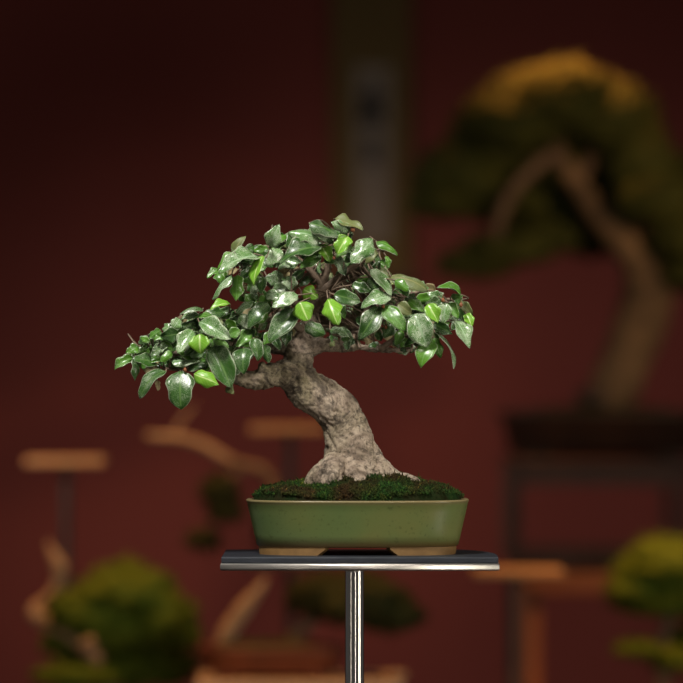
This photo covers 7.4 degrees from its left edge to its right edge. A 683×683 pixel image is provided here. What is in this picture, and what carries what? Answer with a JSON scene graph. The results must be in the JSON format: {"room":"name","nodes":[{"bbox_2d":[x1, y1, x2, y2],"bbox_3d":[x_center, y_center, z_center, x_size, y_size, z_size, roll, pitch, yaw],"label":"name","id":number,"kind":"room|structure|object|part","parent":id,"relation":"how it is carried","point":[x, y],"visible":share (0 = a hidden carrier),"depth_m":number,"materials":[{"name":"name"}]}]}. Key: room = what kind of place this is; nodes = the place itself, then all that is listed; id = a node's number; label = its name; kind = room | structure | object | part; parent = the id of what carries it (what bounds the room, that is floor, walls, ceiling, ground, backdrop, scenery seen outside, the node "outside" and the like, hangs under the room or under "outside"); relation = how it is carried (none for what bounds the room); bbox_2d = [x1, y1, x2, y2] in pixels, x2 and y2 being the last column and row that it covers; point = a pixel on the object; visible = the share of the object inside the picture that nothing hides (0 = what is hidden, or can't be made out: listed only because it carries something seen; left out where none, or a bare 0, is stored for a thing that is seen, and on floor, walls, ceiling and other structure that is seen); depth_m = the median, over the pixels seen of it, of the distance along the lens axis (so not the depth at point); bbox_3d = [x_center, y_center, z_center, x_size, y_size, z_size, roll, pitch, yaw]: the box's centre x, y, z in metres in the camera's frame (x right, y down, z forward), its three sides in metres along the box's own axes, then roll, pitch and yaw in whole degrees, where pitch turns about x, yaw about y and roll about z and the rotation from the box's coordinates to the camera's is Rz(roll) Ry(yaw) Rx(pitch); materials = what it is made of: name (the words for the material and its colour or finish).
{"room":"bonsai exhibition room","nodes":[
{"label":"bonsai exhibition room","id":0,"kind":"room"},
{"bbox_2d":[0,0,682,682],"bbox_3d":[0.000,-0.150,7.450,6.000,2.900,0.100,0,0,0],"label":"wall","id":1,"kind":"structure","parent":0,"point":[140,140],"depth_m":7.40,"materials":[{"name":"red paint"}]},
{"bbox_2d":[332,0,419,287],"bbox_3d":[0.042,-0.448,7.388,0.135,0.747,0.018,0,0,0],"label":"scroll","id":2,"kind":"object","parent":1,"relation":"attached to","point":[371,39],"visible":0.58,"depth_m":7.39,"materials":[{"name":"fabric"}]},
{"bbox_3d":[0.000,1.350,3.300,6.000,0.100,8.200,0,0,0],"label":"floor","id":3,"kind":"structure","parent":0,"visible":0},
{"bbox_2d":[220,549,499,682],"bbox_3d":[0.010,0.735,4.200,0.250,1.131,0.250,0,0,0],"label":"display stand","id":4,"kind":"object","parent":3,"relation":"on","point":[354,562],"visible":0.96,"depth_m":4.13,"materials":[{"name":"metal"}]},
{"bbox_2d":[114,213,474,555],"bbox_3d":[-0.038,0.034,4.208,0.287,0.271,0.141,0,0,0],"label":"bonsai tree","id":5,"kind":"object","parent":4,"relation":"on","point":[353,497],"visible":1,"depth_m":4.17,"materials":[{"name":"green plant"}]},
{"bbox_3d":[0.013,0.145,4.200,0.178,0.038,0.122,0,0,0],"label":"pot","id":6,"kind":"part","parent":5,"relation":"part of","materials":[{"name":"green ceramic"}]},
{"bbox_3d":[0.010,0.733,4.200,0.015,1.105,0.015,0,0,0],"label":"post","id":7,"kind":"part","parent":4,"relation":"part of","materials":[{"name":"metal"}]},
{"bbox_3d":[0.014,0.177,4.202,0.220,0.006,0.153,0,0,0],"label":"steel plate","id":8,"kind":"part","parent":4,"relation":"part of","materials":[{"name":"silver metal"}]},
{"bbox_2d":[509,561,616,682],"bbox_3d":[0.526,0.786,6.470,0.620,1.028,0.640,0,0,0],"label":"display table","id":9,"kind":"object","parent":3,"relation":"on","point":[576,579],"visible":0.36,"depth_m":6.16,"materials":[{"name":"red wood"}]},
{"bbox_3d":[0.226,0.798,6.770,0.017,1.005,0.017,0,0,0],"label":"leg","id":10,"kind":"part","parent":9,"relation":"part of","materials":[{"name":"red wood"}]},
{"bbox_3d":[0.226,0.798,6.170,0.017,1.005,0.017,0,0,0],"label":"leg","id":11,"kind":"part","parent":9,"relation":"part of","materials":[{"name":"red wood"}]},
{"bbox_2d":[499,455,682,566],"bbox_3d":[0.306,0.207,6.380,0.219,0.131,0.328,0,0,0],"label":"stand","id":12,"kind":"object","parent":9,"relation":"on","point":[563,470],"visible":0.71,"depth_m":6.22,"materials":[{"name":"brown wood"}]},
{"bbox_3d":[0.207,0.211,6.534,0.012,0.123,0.012,0,0,0],"label":"leg","id":13,"kind":"part","parent":12,"relation":"part of","materials":[{"name":"brown wood"}]},
{"bbox_3d":[0.207,0.211,6.226,0.012,0.123,0.012,0,0,0],"label":"leg","id":14,"kind":"part","parent":12,"relation":"part of","materials":[{"name":"brown wood"}]},
{"bbox_2d":[402,51,682,458],"bbox_3d":[0.290,-0.106,6.423,0.436,0.494,0.260,0,0,0],"label":"bonsai tree","id":15,"kind":"object","parent":12,"relation":"on","point":[566,155],"visible":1,"depth_m":6.35,"materials":[{"name":"green plant"}]},
{"bbox_3d":[0.317,0.110,6.380,0.258,0.050,0.173,0,0,0],"label":"pot","id":16,"kind":"part","parent":15,"relation":"part of","materials":[{"name":"brown ceramic"}]},
{"bbox_3d":[0.306,0.260,6.226,0.189,0.012,0.008,0,0,0],"label":"rail","id":17,"kind":"part","parent":12,"relation":"part of","materials":[{"name":"brown wood"}]},
{"bbox_3d":[0.306,0.260,6.534,0.189,0.012,0.008,0,0,0],"label":"rail","id":18,"kind":"part","parent":12,"relation":"part of","materials":[{"name":"brown wood"}]},
{"bbox_3d":[0.406,0.211,6.534,0.012,0.123,0.012,0,0,0],"label":"leg","id":19,"kind":"part","parent":12,"relation":"part of","materials":[{"name":"brown wood"}]},
{"bbox_3d":[0.406,0.211,6.226,0.012,0.123,0.012,0,0,0],"label":"leg","id":20,"kind":"part","parent":12,"relation":"part of","materials":[{"name":"brown wood"}]},
{"bbox_3d":[0.025,0.875,5.850,1.550,0.850,0.540,0,0,0],"label":"bench","id":21,"kind":"object","parent":3,"relation":"on","visible":0},
{"bbox_2d":[24,457,106,659],"bbox_3d":[-0.317,0.292,6.040,0.090,0.316,0.100,0,0,0],"label":"display stand","id":22,"kind":"object","parent":21,"relation":"on","point":[65,462],"visible":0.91,"depth_m":6.04,"materials":[{"name":"brown wood"}]},
{"bbox_2d":[24,457,106,464],"bbox_3d":[-0.317,0.138,6.040,0.090,0.008,0.100,0,0,0],"label":"shelf","id":23,"kind":"object","parent":22,"relation":"attached to","point":[30,460],"depth_m":5.99,"materials":[{"name":"brown wood"}]},
{"bbox_3d":[-0.317,0.293,6.040,0.010,0.302,0.010,0,0,0],"label":"post","id":24,"kind":"part","parent":22,"relation":"part of","materials":[{"name":"grey metal"}]},
{"bbox_2d":[26,540,205,682],"bbox_3d":[-0.245,0.335,5.835,0.214,0.230,0.161,0,0,-29],"label":"bonsai tree","id":25,"kind":"object","parent":21,"relation":"on","point":[125,621],"visible":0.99,"depth_m":5.80,"materials":[{"name":"green plant"}]},
{"bbox_2d":[249,425,322,481],"bbox_3d":[-0.063,0.274,6.060,0.085,0.353,0.100,0,0,0],"label":"display stand","id":26,"kind":"object","parent":21,"relation":"on","point":[289,430],"visible":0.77,"depth_m":6.05,"materials":[{"name":"brown wood"}]},
{"bbox_2d":[249,425,322,432],"bbox_3d":[-0.063,0.101,6.060,0.085,0.008,0.100,0,0,0],"label":"shelf","id":27,"kind":"object","parent":26,"relation":"attached to","point":[253,428],"depth_m":6.01,"materials":[{"name":"brown wood"}]},
{"bbox_3d":[-0.059,0.275,6.060,0.010,0.339,0.010,0,0,0],"label":"post","id":28,"kind":"part","parent":26,"relation":"part of","materials":[{"name":"brown wood"}]},
{"bbox_2d":[197,672,402,682],"bbox_3d":[-0.045,0.408,5.730,0.223,0.084,0.180,0,0,0],"label":"table","id":29,"kind":"object","parent":21,"relation":"on","point":[204,677],"visible":0.64,"depth_m":5.69,"materials":[{"name":"brown wood"}]},
{"bbox_2d":[199,571,429,678],"bbox_3d":[-0.029,0.303,5.731,0.254,0.127,0.127,0,0,0],"label":"bonsai tree","id":30,"kind":"object","parent":29,"relation":"on","point":[388,607],"visible":0.91,"depth_m":5.70,"materials":[{"name":"green plant"}]},
{"bbox_3d":[-0.076,0.346,5.730,0.160,0.029,0.098,0,0,0],"label":"pot","id":31,"kind":"part","parent":30,"relation":"part of","materials":[{"name":"red ceramic"}]},
{"bbox_2d":[381,671,406,680],"bbox_3d":[0.057,0.361,5.670,0.029,0.010,0.029,0,0,0],"label":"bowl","id":32,"kind":"object","parent":29,"relation":"on","point":[386,675],"visible":1,"depth_m":5.66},
{"bbox_2d":[472,567,563,682],"bbox_3d":[0.194,0.350,5.800,0.098,0.199,0.100,0,0,0],"label":"display stand","id":33,"kind":"object","parent":21,"relation":"on","point":[510,573],"visible":0.91,"depth_m":5.79,"materials":[{"name":"brown wood"}]},
{"bbox_3d":[0.187,0.351,5.800,0.010,0.186,0.010,0,0,0],"label":"post","id":34,"kind":"part","parent":33,"relation":"part of","materials":[{"name":"brown wood"}]},
{"bbox_2d":[472,567,563,576],"bbox_3d":[0.194,0.255,5.800,0.098,0.008,0.100,0,0,0],"label":"shelf","id":35,"kind":"object","parent":33,"relation":"attached to","point":[503,571],"depth_m":5.75,"materials":[{"name":"brown wood"}]},
{"bbox_2d":[600,529,682,682],"bbox_3d":[0.372,0.328,5.891,0.171,0.243,0.133,0,0,0],"label":"bonsai tree","id":36,"kind":"object","parent":21,"relation":"on","point":[647,579],"visible":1,"depth_m":5.86,"materials":[{"name":"green plant"}]},
{"bbox_3d":[-0.061,0.348,5.920,0.092,0.204,0.110,0,0,0],"label":"pedestal stand","id":37,"kind":"object","parent":21,"relation":"on","visible":0},
{"bbox_2d":[145,404,277,555],"bbox_3d":[-0.122,0.158,5.920,0.201,0.177,0.064,0,0,0],"label":"bonsai tree","id":38,"kind":"object","parent":37,"relation":"on","point":[221,490],"visible":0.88,"depth_m":5.91,"materials":[{"name":"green plant"}]}
]}

